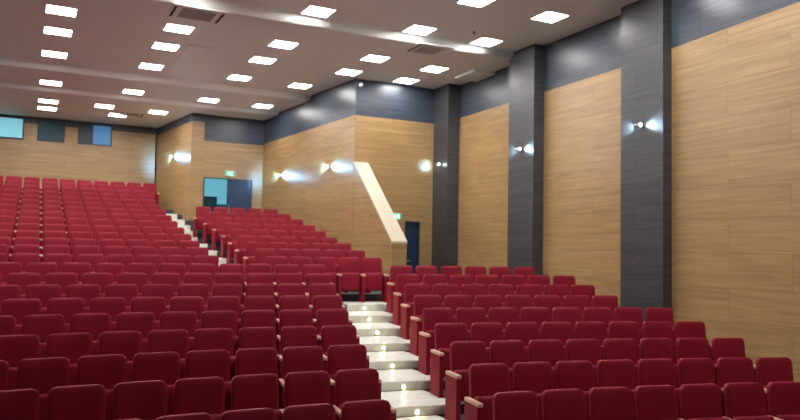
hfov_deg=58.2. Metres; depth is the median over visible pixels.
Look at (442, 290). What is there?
seat
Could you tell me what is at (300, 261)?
seat
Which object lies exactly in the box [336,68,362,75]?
recessed light
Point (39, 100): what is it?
recessed light
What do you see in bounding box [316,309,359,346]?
seat
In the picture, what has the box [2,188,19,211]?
seat
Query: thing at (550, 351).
seat
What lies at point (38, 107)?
recessed light
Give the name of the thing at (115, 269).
seat
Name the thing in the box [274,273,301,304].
seat
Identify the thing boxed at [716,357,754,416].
seat
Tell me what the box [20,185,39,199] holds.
seat
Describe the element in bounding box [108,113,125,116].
recessed light
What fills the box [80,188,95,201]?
seat
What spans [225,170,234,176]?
exit sign
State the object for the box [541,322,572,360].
seat
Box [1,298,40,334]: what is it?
seat
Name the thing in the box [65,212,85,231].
seat
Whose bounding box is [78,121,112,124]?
lintel
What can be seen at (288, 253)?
seat
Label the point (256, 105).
diffuser
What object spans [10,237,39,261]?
seat
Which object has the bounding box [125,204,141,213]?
seat
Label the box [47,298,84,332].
seat
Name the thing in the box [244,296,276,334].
seat
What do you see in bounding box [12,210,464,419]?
floor
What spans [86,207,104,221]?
seat
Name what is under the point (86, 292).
seat
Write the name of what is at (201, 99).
recessed light
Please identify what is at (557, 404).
seat
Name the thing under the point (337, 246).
seat
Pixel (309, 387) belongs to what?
seat
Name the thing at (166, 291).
seat
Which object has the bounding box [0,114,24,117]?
lintel
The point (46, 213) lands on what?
seat
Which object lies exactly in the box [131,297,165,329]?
seat
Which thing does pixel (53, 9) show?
recessed light
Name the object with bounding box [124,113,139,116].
grille
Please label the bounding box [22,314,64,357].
seat
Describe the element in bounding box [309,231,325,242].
seat
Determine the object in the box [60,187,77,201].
seat
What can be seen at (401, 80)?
recessed light
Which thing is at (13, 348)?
seat
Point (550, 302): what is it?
seat
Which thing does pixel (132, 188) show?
seat
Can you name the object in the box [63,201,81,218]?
seat
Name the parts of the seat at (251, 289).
backrest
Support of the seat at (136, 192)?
on the floor
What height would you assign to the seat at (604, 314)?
1.003 m
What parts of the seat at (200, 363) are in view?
backrest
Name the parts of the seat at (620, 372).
backrest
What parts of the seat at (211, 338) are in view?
backrest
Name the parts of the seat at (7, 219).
backrest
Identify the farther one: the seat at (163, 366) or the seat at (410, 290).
the seat at (410, 290)
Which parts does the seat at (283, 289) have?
panel, backrest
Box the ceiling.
[0,0,637,128]
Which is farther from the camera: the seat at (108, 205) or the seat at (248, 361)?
the seat at (108, 205)
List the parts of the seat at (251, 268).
backrest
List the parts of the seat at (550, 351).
backrest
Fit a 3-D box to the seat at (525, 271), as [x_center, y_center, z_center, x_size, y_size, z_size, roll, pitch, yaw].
[2.805,1.767,15.897,0.632,1.003,0.469,2,-3,-11]
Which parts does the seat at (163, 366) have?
backrest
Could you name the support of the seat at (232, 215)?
on the floor
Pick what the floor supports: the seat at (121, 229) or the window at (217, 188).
the seat at (121, 229)
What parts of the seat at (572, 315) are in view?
backrest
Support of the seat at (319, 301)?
on the floor
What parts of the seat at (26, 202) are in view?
backrest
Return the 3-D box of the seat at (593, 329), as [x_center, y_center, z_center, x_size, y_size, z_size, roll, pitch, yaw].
[2.920,2.202,10.826,0.557,1.003,0.469,2,-3,-13]
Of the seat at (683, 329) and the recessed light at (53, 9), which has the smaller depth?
the seat at (683, 329)
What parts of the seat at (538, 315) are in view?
backrest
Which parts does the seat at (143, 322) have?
backrest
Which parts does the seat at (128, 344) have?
backrest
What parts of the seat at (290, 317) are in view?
panel, backrest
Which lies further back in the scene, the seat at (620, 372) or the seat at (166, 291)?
the seat at (166, 291)
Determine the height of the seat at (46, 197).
1.003 m
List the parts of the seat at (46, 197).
backrest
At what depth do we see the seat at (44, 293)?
10.96 m
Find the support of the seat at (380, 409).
on the floor
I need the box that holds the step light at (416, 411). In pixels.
[414,409,419,414]
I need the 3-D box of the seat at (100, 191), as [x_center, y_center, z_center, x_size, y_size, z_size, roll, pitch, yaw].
[-9.948,-0.223,24.167,0.557,1.003,0.469,2,-3,-25]
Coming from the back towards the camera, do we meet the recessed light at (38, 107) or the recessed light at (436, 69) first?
the recessed light at (38, 107)
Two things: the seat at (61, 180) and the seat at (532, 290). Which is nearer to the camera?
the seat at (532, 290)
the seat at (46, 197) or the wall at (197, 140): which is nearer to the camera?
the seat at (46, 197)
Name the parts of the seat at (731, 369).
panel, backrest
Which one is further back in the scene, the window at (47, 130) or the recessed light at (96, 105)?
the window at (47, 130)
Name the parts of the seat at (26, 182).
backrest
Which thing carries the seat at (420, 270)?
on the floor
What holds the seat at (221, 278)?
on the floor
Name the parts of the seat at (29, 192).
backrest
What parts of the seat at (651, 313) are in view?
backrest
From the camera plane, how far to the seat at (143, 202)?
23.00 m
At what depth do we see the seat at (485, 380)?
8.33 m
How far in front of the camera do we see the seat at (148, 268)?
13.52 m
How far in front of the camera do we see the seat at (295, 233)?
19.70 m
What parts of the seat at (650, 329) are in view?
backrest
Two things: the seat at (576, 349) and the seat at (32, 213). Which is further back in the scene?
the seat at (32, 213)
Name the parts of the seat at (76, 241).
backrest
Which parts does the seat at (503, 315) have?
backrest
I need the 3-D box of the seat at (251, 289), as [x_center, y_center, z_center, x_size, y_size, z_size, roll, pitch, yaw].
[-2.401,1.767,12.252,0.557,1.003,0.469,2,-3,-22]
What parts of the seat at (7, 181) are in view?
backrest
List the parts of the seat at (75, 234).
backrest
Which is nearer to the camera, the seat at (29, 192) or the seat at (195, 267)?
the seat at (195, 267)
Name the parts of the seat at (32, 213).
backrest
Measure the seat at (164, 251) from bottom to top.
1.003 m
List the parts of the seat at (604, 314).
backrest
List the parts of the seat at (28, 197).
backrest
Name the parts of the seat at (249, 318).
backrest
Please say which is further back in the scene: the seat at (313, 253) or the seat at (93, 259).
the seat at (313, 253)
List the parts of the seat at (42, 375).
backrest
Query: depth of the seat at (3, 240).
15.09 m
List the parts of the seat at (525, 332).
backrest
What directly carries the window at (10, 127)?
in the wall at (22, 158)
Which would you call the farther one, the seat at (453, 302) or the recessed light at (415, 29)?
the recessed light at (415, 29)
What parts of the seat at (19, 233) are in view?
backrest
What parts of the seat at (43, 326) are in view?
backrest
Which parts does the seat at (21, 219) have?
backrest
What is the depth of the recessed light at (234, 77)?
20.83 m
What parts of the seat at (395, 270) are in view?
panel, backrest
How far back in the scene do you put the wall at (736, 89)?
12.30 m
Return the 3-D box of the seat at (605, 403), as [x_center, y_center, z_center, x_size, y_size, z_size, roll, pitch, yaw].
[2.277,2.409,7.570,0.557,1.003,0.469,2,-3,-16]
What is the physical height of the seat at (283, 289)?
1.003 m
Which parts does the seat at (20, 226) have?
backrest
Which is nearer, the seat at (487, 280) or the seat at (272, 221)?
the seat at (487, 280)
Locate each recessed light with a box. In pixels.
[37,106,56,110]
[38,99,58,103]
[39,80,61,85]
[41,50,67,58]
[43,26,72,36]
[45,4,77,16]
[94,104,114,108]
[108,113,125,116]
[122,89,144,94]
[138,63,163,70]
[148,110,167,114]
[151,42,180,50]
[163,23,194,33]
[198,97,219,102]
[227,74,251,80]
[249,56,276,63]
[251,104,273,108]
[267,39,298,48]
[287,83,312,88]
[300,5,335,17]
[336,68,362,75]
[360,54,390,62]
[392,77,418,83]
[402,24,436,35]
[420,65,448,72]
[456,0,494,7]
[469,37,502,46]
[530,11,569,22]
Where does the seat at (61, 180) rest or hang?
on the floor
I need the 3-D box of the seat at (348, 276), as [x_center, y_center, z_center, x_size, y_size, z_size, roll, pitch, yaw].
[-1.141,1.548,15.892,0.525,1.003,0.469,2,-3,-18]
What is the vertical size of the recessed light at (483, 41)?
0.012 m
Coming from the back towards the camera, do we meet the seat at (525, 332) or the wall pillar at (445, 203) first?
the wall pillar at (445, 203)
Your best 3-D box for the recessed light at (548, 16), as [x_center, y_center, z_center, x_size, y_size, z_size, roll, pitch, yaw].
[3.220,-4.145,15.424,0.600,0.012,0.600,3,-3,-27]
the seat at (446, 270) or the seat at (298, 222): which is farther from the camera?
the seat at (298, 222)
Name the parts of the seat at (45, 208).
backrest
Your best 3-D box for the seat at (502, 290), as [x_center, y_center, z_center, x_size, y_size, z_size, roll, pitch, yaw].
[1.956,1.922,13.667,0.557,1.003,0.469,2,-3,-14]
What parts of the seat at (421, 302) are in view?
panel, armrest, backrest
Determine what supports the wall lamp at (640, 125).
attached to the wall pillar at (646, 25)
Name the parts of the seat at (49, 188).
backrest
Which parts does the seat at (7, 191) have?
backrest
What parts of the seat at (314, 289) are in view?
backrest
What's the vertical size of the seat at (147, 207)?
1.003 m
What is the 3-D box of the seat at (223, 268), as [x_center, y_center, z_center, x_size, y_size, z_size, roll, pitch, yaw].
[-3.315,1.556,14.030,0.557,1.003,0.469,2,-3,-22]
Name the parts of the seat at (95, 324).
backrest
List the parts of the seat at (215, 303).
backrest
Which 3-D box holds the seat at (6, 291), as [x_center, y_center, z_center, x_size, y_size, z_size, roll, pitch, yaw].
[-5.906,1.613,10.555,0.557,1.003,0.469,3,-3,-29]
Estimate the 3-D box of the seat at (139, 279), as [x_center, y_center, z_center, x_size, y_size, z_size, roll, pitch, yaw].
[-4.636,1.588,12.344,0.557,1.003,0.469,3,-3,-26]
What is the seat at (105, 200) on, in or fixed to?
on the floor
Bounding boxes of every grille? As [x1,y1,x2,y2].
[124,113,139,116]
[177,8,216,21]
[413,46,444,54]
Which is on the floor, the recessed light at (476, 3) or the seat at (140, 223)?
the seat at (140, 223)
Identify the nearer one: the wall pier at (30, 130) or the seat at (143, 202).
the seat at (143, 202)
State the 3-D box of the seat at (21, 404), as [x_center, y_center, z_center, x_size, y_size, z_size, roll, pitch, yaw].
[-3.450,2.106,6.230,0.557,1.003,0.469,3,-3,-29]
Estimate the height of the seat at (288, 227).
1.003 m
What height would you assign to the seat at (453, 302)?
1.003 m
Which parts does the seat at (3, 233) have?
backrest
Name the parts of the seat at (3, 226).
backrest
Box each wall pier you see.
[24,123,37,140]
[65,127,77,143]
[112,131,155,149]
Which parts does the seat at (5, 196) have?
backrest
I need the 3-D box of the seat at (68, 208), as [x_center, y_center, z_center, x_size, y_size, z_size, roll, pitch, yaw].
[-9.163,0.393,20.107,0.557,1.003,0.469,3,-3,-27]
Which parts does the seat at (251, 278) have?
backrest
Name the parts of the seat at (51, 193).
backrest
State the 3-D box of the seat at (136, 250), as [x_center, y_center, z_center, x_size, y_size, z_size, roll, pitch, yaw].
[-5.480,1.273,15.251,0.557,1.003,0.469,2,-3,-25]
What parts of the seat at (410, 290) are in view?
panel, backrest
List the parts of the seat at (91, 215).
backrest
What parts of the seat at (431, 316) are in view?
panel, armrest, backrest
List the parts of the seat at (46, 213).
backrest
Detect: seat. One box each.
[0,193,18,216]
[0,198,17,223]
[0,204,16,229]
[0,209,15,232]
[0,215,14,237]
[0,222,12,250]
[0,230,11,261]
[0,237,9,261]
[0,244,7,261]
[0,253,5,261]
[0,262,21,284]
[0,285,20,315]
[0,315,15,335]
[0,334,39,389]
[0,360,8,390]
[0,389,38,419]
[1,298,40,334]
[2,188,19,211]
[3,184,20,205]
[5,179,20,195]
[6,176,21,189]
[7,273,40,298]
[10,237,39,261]
[11,230,39,253]
[11,253,39,272]
[12,244,39,254]
[13,223,39,245]
[14,216,39,237]
[15,210,39,230]
[16,357,69,419]
[17,204,39,223]
[18,199,39,216]
[19,189,39,205]
[19,194,39,210]
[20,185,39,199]
[21,180,39,194]
[22,177,39,189]
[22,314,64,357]
[26,262,56,284]
[26,284,61,314]
[40,178,57,190]
[40,181,57,195]
[40,186,58,200]
[40,190,59,206]
[40,195,59,211]
[40,200,60,217]
[40,205,61,223]
[40,211,62,230]
[40,217,63,238]
[40,224,65,253]
[40,231,66,254]
[40,238,68,261]
[43,245,69,261]
[44,253,71,272]
[45,273,77,297]
[46,332,92,385]
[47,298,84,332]
[47,384,105,419]
[59,179,74,191]
[60,182,75,196]
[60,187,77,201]
[61,191,78,207]
[61,263,90,283]
[62,196,79,212]
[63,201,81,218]
[64,206,83,231]
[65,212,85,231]
[66,218,87,238]
[66,284,100,313]
[68,224,90,245]
[70,231,92,254]
[70,313,110,354]
[72,238,95,262]
[74,245,99,262]
[76,254,102,272]
[76,354,126,419]
[77,180,91,191]
[78,183,93,196]
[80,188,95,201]
[81,192,97,206]
[82,273,112,297]
[83,197,99,208]
[84,202,102,212]
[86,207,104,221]
[88,212,107,231]
[90,297,125,331]
[91,219,110,232]
[93,225,114,239]
[94,181,108,189]
[95,263,123,283]
[96,184,110,193]
[96,232,118,245]
[98,189,113,197]
[98,331,141,381]
[99,239,122,254]
[100,193,115,202]
[102,198,118,207]
[103,246,127,262]
[105,203,121,213]
[105,284,137,312]
[107,254,133,272]
[108,208,125,219]
[111,181,124,188]
[111,213,129,225]
[113,185,127,193]
[113,380,166,419]
[114,219,133,232]
[116,189,130,198]
[116,312,154,352]
[117,273,146,296]
[118,194,133,203]
[118,226,138,238]
[122,199,137,208]
[122,233,143,245]
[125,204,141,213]
[126,239,148,253]
[127,182,140,189]
[127,263,154,283]
[128,209,145,219]
[130,186,144,193]
[131,246,155,262]
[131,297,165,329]
[132,214,150,225]
[132,352,179,415]
[133,190,147,198]
[137,195,151,203]
[137,220,155,232]
[137,254,162,272]
[140,200,156,208]
[141,226,161,239]
[142,284,173,311]
[143,183,159,204]
[144,204,160,213]
[147,233,167,245]
[147,329,188,378]
[149,209,165,219]
[151,273,179,296]
[152,240,174,254]
[154,215,171,226]
[156,413,213,419]
[159,221,177,232]
[159,247,182,262]
[159,263,185,283]
[160,311,196,351]
[164,227,183,239]
[166,255,190,272]
[170,296,203,329]
[171,234,191,246]
[174,377,224,419]
[178,240,199,254]
[178,284,208,311]
[184,273,211,298]
[185,349,230,411]
[186,247,208,263]
[189,263,215,286]
[193,206,210,236]
[194,255,218,281]
[194,328,234,381]
[201,310,237,356]
[203,211,220,243]
[208,296,240,335]
[211,207,227,237]
[212,217,230,250]
[212,284,242,318]
[216,273,243,304]
[219,264,244,292]
[220,223,240,257]
[221,408,276,419]
[224,212,238,222]
[227,229,247,263]
[230,208,244,217]
[231,374,281,419]
[233,217,249,228]
[234,235,255,263]
[234,327,275,356]
[235,348,279,408]
[241,213,256,222]
[241,310,276,349]
[243,223,259,235]
[243,242,265,281]
[243,284,275,317]
[244,273,272,298]
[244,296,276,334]
[245,264,271,292]
[247,208,261,217]
[251,229,267,241]
[252,218,267,229]
[255,248,274,263]
[258,236,276,247]
[259,213,273,223]
[262,224,278,235]
[264,209,277,218]
[266,256,287,281]
[268,242,287,255]
[270,218,285,229]
[270,230,287,241]
[273,264,298,292]
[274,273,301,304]
[276,214,290,223]
[276,283,305,318]
[277,295,308,334]
[277,309,312,354]
[278,249,297,263]
[278,326,316,378]
[279,236,296,248]
[279,346,322,408]
[279,371,330,419]
[281,224,296,235]
[283,403,335,419]
[288,219,302,230]
[290,230,306,242]
[290,243,308,256]
[290,256,311,274]
[300,225,315,236]
[300,237,317,248]
[301,249,320,263]
[302,264,325,283]
[305,273,338,296]
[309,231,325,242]
[309,283,345,312]
[312,243,329,256]
[313,295,351,326]
[314,257,336,289]
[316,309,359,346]
[320,237,337,249]
[321,325,369,371]
[324,249,342,273]
[327,344,381,404]
[333,243,350,256]
[333,368,396,419]
[336,257,359,295]
[341,399,390,419]
[343,250,370,292]
[359,257,388,302]
[386,265,412,312]
[393,274,419,325]
[400,284,429,339]
[410,295,441,355]
[415,266,437,283]
[418,308,452,374]
[423,274,446,294]
[430,323,467,397]
[433,284,457,307]
[440,266,461,283]
[445,295,471,322]
[445,341,485,419]
[450,274,472,294]
[456,307,485,340]
[461,284,485,307]
[464,363,509,419]
[465,266,486,283]
[471,322,502,362]
[475,295,501,321]
[476,275,498,294]
[489,266,510,283]
[489,284,513,306]
[489,307,517,339]
[489,340,524,391]
[493,391,538,419]
[502,275,524,294]
[505,295,531,321]
[506,322,537,361]
[513,267,534,283]
[513,362,552,419]
[516,284,540,306]
[521,307,549,339]
[527,275,549,294]
[528,339,563,388]
[534,295,560,321]
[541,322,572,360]
[541,388,586,419]
[544,284,567,306]
[552,275,575,294]
[552,307,580,338]
[555,360,594,419]
[563,295,589,321]
[566,339,600,387]
[571,285,594,306]
[575,321,606,359]
[583,307,611,338]
[589,386,632,419]
[592,295,617,320]
[597,359,635,419]
[603,338,637,386]
[609,321,639,359]
[614,307,642,338]
[634,385,680,419]
[637,359,680,418]
[639,338,678,387]
[642,321,676,363]
[645,307,675,344]
[675,321,712,360]
[676,338,716,383]
[677,358,723,416]
[679,383,729,419]
[711,338,756,384]
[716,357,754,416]
[723,382,774,419]
[755,357,793,414]
[766,381,799,419]
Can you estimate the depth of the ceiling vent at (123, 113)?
25.53 m
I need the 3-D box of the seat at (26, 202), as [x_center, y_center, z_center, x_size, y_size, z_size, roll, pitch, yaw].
[-10.597,0.195,20.480,0.557,1.003,0.469,3,-3,-28]
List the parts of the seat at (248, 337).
backrest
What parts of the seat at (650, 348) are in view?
backrest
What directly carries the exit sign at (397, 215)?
attached to the wall at (380, 142)
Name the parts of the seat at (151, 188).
backrest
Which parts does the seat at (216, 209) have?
backrest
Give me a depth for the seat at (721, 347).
10.32 m
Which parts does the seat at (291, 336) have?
panel, backrest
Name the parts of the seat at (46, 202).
backrest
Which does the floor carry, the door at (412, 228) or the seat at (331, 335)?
the seat at (331, 335)
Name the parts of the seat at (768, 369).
panel, backrest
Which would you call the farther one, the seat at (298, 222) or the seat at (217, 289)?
the seat at (298, 222)
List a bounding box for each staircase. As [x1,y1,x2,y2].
[166,214,226,264]
[342,302,445,419]
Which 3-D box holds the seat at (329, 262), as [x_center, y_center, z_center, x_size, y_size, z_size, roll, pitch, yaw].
[-1.647,1.530,15.723,0.525,1.003,0.469,2,-3,-19]
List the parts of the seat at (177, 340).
backrest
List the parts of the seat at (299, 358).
panel, backrest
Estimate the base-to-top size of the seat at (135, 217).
1.003 m
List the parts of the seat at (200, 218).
panel, backrest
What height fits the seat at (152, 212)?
1.003 m
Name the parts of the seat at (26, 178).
backrest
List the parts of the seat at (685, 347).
backrest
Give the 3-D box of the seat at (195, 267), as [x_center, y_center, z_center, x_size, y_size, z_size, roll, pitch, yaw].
[-3.827,1.535,13.812,0.557,1.003,0.469,2,-3,-23]
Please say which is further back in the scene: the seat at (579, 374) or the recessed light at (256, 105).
the recessed light at (256, 105)
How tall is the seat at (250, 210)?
1.003 m
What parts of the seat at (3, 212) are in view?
backrest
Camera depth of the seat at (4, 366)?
7.23 m
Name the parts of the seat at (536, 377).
backrest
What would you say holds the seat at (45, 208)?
on the floor
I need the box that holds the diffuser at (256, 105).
[253,104,271,107]
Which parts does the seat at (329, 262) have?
backrest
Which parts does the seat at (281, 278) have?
backrest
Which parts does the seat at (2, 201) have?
backrest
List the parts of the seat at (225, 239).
panel, backrest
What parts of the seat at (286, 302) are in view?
backrest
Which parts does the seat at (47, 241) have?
backrest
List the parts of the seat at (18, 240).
backrest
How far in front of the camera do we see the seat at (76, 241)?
15.79 m
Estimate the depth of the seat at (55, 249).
14.67 m
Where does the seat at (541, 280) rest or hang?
on the floor
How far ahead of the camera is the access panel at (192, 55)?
18.96 m
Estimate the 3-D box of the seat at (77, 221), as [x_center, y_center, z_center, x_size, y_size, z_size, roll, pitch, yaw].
[-8.270,0.699,18.324,0.557,1.003,0.469,3,-3,-27]
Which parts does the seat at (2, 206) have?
backrest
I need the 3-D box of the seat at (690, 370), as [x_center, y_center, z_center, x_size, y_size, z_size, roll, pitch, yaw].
[3.768,2.383,8.976,0.557,1.003,0.469,2,-3,-12]
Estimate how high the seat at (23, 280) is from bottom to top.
1.003 m
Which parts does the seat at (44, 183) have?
backrest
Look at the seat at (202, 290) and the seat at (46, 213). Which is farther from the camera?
the seat at (46, 213)
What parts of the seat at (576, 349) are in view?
backrest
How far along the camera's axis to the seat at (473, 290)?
13.68 m
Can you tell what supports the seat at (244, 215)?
on the floor
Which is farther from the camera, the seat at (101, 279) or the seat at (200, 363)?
the seat at (101, 279)
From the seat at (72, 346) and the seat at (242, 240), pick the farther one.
the seat at (242, 240)
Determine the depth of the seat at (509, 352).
9.54 m
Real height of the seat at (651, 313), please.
1.003 m
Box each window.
[0,116,23,139]
[37,119,64,142]
[78,123,111,146]
[204,178,226,203]
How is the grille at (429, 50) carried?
attached to the ceiling vent at (421, 48)
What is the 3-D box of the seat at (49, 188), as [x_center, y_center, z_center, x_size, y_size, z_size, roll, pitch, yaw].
[-11.444,-0.290,23.419,0.557,1.003,0.469,3,-3,-28]
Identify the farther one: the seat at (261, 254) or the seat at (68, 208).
the seat at (68, 208)
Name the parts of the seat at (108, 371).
backrest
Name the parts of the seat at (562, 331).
backrest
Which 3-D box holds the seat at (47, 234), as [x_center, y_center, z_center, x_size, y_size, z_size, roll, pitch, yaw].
[-7.871,0.971,16.285,0.557,1.003,0.469,3,-3,-28]
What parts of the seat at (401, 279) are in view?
panel, backrest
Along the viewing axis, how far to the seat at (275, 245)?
17.53 m
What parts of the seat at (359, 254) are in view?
backrest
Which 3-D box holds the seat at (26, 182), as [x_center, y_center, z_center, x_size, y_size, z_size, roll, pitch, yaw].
[-12.383,-0.495,24.051,0.557,1.003,0.469,3,-3,-28]
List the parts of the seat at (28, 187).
backrest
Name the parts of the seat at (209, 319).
backrest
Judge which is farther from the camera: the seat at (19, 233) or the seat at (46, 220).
the seat at (46, 220)
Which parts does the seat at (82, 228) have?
backrest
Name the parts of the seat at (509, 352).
backrest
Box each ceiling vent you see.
[119,111,144,116]
[165,3,229,24]
[403,42,454,56]
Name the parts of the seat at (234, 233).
panel, backrest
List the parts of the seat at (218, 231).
panel, backrest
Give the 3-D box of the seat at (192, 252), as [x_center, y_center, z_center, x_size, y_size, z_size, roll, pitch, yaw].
[-4.427,1.318,15.722,0.632,1.003,0.469,2,-3,-23]
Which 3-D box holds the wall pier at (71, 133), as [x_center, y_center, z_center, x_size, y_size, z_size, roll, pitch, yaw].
[-12.485,-2.824,27.268,0.450,0.620,0.150,3,-3,-27]
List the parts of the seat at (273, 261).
backrest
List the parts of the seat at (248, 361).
backrest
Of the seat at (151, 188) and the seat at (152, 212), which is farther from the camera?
the seat at (151, 188)
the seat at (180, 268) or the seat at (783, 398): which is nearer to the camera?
the seat at (783, 398)
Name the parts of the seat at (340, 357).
panel, armrest, backrest, panel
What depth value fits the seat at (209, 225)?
21.64 m
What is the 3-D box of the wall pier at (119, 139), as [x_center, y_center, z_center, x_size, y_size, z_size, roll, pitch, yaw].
[-10.495,-2.733,28.304,1.620,0.620,0.150,3,-3,-27]
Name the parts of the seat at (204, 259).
backrest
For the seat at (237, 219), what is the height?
1.003 m
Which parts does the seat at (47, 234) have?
backrest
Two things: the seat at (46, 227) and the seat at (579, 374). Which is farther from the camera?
the seat at (46, 227)
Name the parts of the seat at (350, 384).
armrest, backrest, panel, armrest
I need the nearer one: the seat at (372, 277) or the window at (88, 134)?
the seat at (372, 277)
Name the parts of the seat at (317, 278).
backrest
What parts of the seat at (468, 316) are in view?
backrest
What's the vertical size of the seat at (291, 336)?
1.003 m
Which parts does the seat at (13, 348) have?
backrest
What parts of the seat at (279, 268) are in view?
backrest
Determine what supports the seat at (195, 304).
on the floor
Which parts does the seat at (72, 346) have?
backrest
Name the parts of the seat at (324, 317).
backrest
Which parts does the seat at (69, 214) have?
backrest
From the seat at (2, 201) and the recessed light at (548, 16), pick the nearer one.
the recessed light at (548, 16)
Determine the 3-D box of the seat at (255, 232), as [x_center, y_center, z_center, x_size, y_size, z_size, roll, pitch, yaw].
[-3.777,1.018,19.197,0.525,1.003,0.469,2,-3,-20]
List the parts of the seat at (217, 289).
backrest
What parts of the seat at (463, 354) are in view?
panel, armrest, backrest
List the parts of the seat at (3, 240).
backrest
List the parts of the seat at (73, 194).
backrest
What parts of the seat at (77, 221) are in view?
backrest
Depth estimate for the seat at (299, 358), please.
8.60 m
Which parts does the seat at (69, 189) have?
backrest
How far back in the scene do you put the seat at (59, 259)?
13.77 m
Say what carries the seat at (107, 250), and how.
on the floor
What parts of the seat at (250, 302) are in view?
backrest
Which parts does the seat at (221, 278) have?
backrest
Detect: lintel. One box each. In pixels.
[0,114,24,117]
[38,117,64,120]
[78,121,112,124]
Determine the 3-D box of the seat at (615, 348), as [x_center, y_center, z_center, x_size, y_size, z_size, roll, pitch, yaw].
[3.069,2.286,9.838,0.557,1.003,0.469,2,-3,-13]
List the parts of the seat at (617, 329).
backrest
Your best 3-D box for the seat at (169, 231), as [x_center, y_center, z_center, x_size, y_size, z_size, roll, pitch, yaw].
[-5.771,0.940,18.398,0.632,1.003,0.469,2,-3,-23]
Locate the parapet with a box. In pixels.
[352,162,406,282]
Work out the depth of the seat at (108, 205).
21.63 m
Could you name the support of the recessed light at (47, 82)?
in the ceiling
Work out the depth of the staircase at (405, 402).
11.40 m
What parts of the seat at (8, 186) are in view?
backrest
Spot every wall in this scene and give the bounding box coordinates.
[0,124,155,187]
[24,116,37,123]
[65,120,77,127]
[155,113,191,219]
[189,121,204,219]
[192,113,204,121]
[202,141,204,206]
[204,115,264,209]
[262,79,356,249]
[356,79,433,265]
[458,15,620,306]
[671,0,799,381]
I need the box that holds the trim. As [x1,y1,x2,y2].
[455,68,494,81]
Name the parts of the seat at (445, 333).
panel, armrest, backrest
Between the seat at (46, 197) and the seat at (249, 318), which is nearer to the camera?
the seat at (249, 318)
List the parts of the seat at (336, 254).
backrest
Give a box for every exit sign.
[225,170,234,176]
[393,213,400,219]
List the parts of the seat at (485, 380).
panel, armrest, backrest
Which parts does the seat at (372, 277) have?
panel, backrest, panel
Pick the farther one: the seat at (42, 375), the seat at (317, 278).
the seat at (317, 278)
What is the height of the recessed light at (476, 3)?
0.012 m
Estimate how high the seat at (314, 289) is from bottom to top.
1.003 m
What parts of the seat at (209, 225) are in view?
panel, backrest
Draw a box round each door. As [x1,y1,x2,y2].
[203,177,251,212]
[405,221,419,273]
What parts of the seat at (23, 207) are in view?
backrest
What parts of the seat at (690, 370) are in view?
backrest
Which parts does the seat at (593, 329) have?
backrest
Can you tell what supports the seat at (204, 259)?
on the floor
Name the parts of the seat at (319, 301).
backrest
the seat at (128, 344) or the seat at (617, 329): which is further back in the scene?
the seat at (617, 329)
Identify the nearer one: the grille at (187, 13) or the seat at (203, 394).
the seat at (203, 394)
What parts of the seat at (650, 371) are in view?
backrest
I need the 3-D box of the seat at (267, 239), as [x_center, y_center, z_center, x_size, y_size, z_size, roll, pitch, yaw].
[-3.385,1.159,18.279,0.525,1.003,0.469,2,-3,-20]
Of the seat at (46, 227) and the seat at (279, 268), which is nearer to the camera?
the seat at (279, 268)
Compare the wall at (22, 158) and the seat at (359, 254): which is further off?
the wall at (22, 158)
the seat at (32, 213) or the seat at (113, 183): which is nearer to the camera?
the seat at (32, 213)
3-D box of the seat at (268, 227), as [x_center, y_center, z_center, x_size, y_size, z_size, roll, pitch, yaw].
[-3.678,0.887,20.294,0.525,1.003,0.469,2,-3,-19]
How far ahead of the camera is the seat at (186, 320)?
9.95 m
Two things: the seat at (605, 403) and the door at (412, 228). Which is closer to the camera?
the seat at (605, 403)
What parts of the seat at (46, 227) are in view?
backrest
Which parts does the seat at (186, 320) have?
backrest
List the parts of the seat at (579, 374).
backrest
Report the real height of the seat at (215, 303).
1.003 m
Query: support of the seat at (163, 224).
on the floor
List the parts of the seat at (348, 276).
panel, backrest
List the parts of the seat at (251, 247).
panel, backrest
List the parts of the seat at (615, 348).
backrest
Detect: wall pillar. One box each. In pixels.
[431,84,459,273]
[507,44,544,274]
[620,0,671,321]
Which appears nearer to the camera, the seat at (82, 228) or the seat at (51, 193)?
the seat at (82, 228)
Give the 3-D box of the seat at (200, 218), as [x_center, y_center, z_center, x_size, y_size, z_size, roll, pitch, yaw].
[-6.197,0.384,22.542,0.531,1.003,0.469,2,-3,-22]
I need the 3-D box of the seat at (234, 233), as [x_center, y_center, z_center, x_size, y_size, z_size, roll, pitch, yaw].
[-4.277,0.999,19.009,0.531,1.003,0.469,2,-3,-21]
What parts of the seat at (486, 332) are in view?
backrest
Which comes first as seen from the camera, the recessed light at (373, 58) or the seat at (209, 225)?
the recessed light at (373, 58)
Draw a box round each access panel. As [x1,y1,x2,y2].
[150,85,178,97]
[165,44,213,76]
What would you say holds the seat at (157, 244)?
on the floor
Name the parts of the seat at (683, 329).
backrest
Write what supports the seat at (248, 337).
on the floor
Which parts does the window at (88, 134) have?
pane, pane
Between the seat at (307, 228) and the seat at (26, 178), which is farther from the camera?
the seat at (26, 178)
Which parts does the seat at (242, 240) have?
panel, backrest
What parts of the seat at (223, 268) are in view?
backrest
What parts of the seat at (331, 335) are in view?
panel, backrest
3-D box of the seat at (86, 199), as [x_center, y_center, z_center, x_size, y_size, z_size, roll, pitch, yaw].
[-9.557,0.100,22.139,0.557,1.003,0.469,3,-3,-26]
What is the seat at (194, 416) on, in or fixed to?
on the floor
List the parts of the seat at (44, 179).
backrest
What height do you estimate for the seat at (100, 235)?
1.003 m
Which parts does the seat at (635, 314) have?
backrest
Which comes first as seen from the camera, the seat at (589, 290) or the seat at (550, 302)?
the seat at (550, 302)
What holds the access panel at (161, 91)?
attached to the ceiling
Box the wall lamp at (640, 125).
[633,123,642,127]
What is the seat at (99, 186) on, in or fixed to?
on the floor
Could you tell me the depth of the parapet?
19.59 m
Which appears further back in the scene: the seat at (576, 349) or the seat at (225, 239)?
the seat at (225, 239)
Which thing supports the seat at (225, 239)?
on the floor
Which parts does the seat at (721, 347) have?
backrest, panel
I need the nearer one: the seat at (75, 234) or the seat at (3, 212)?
the seat at (75, 234)

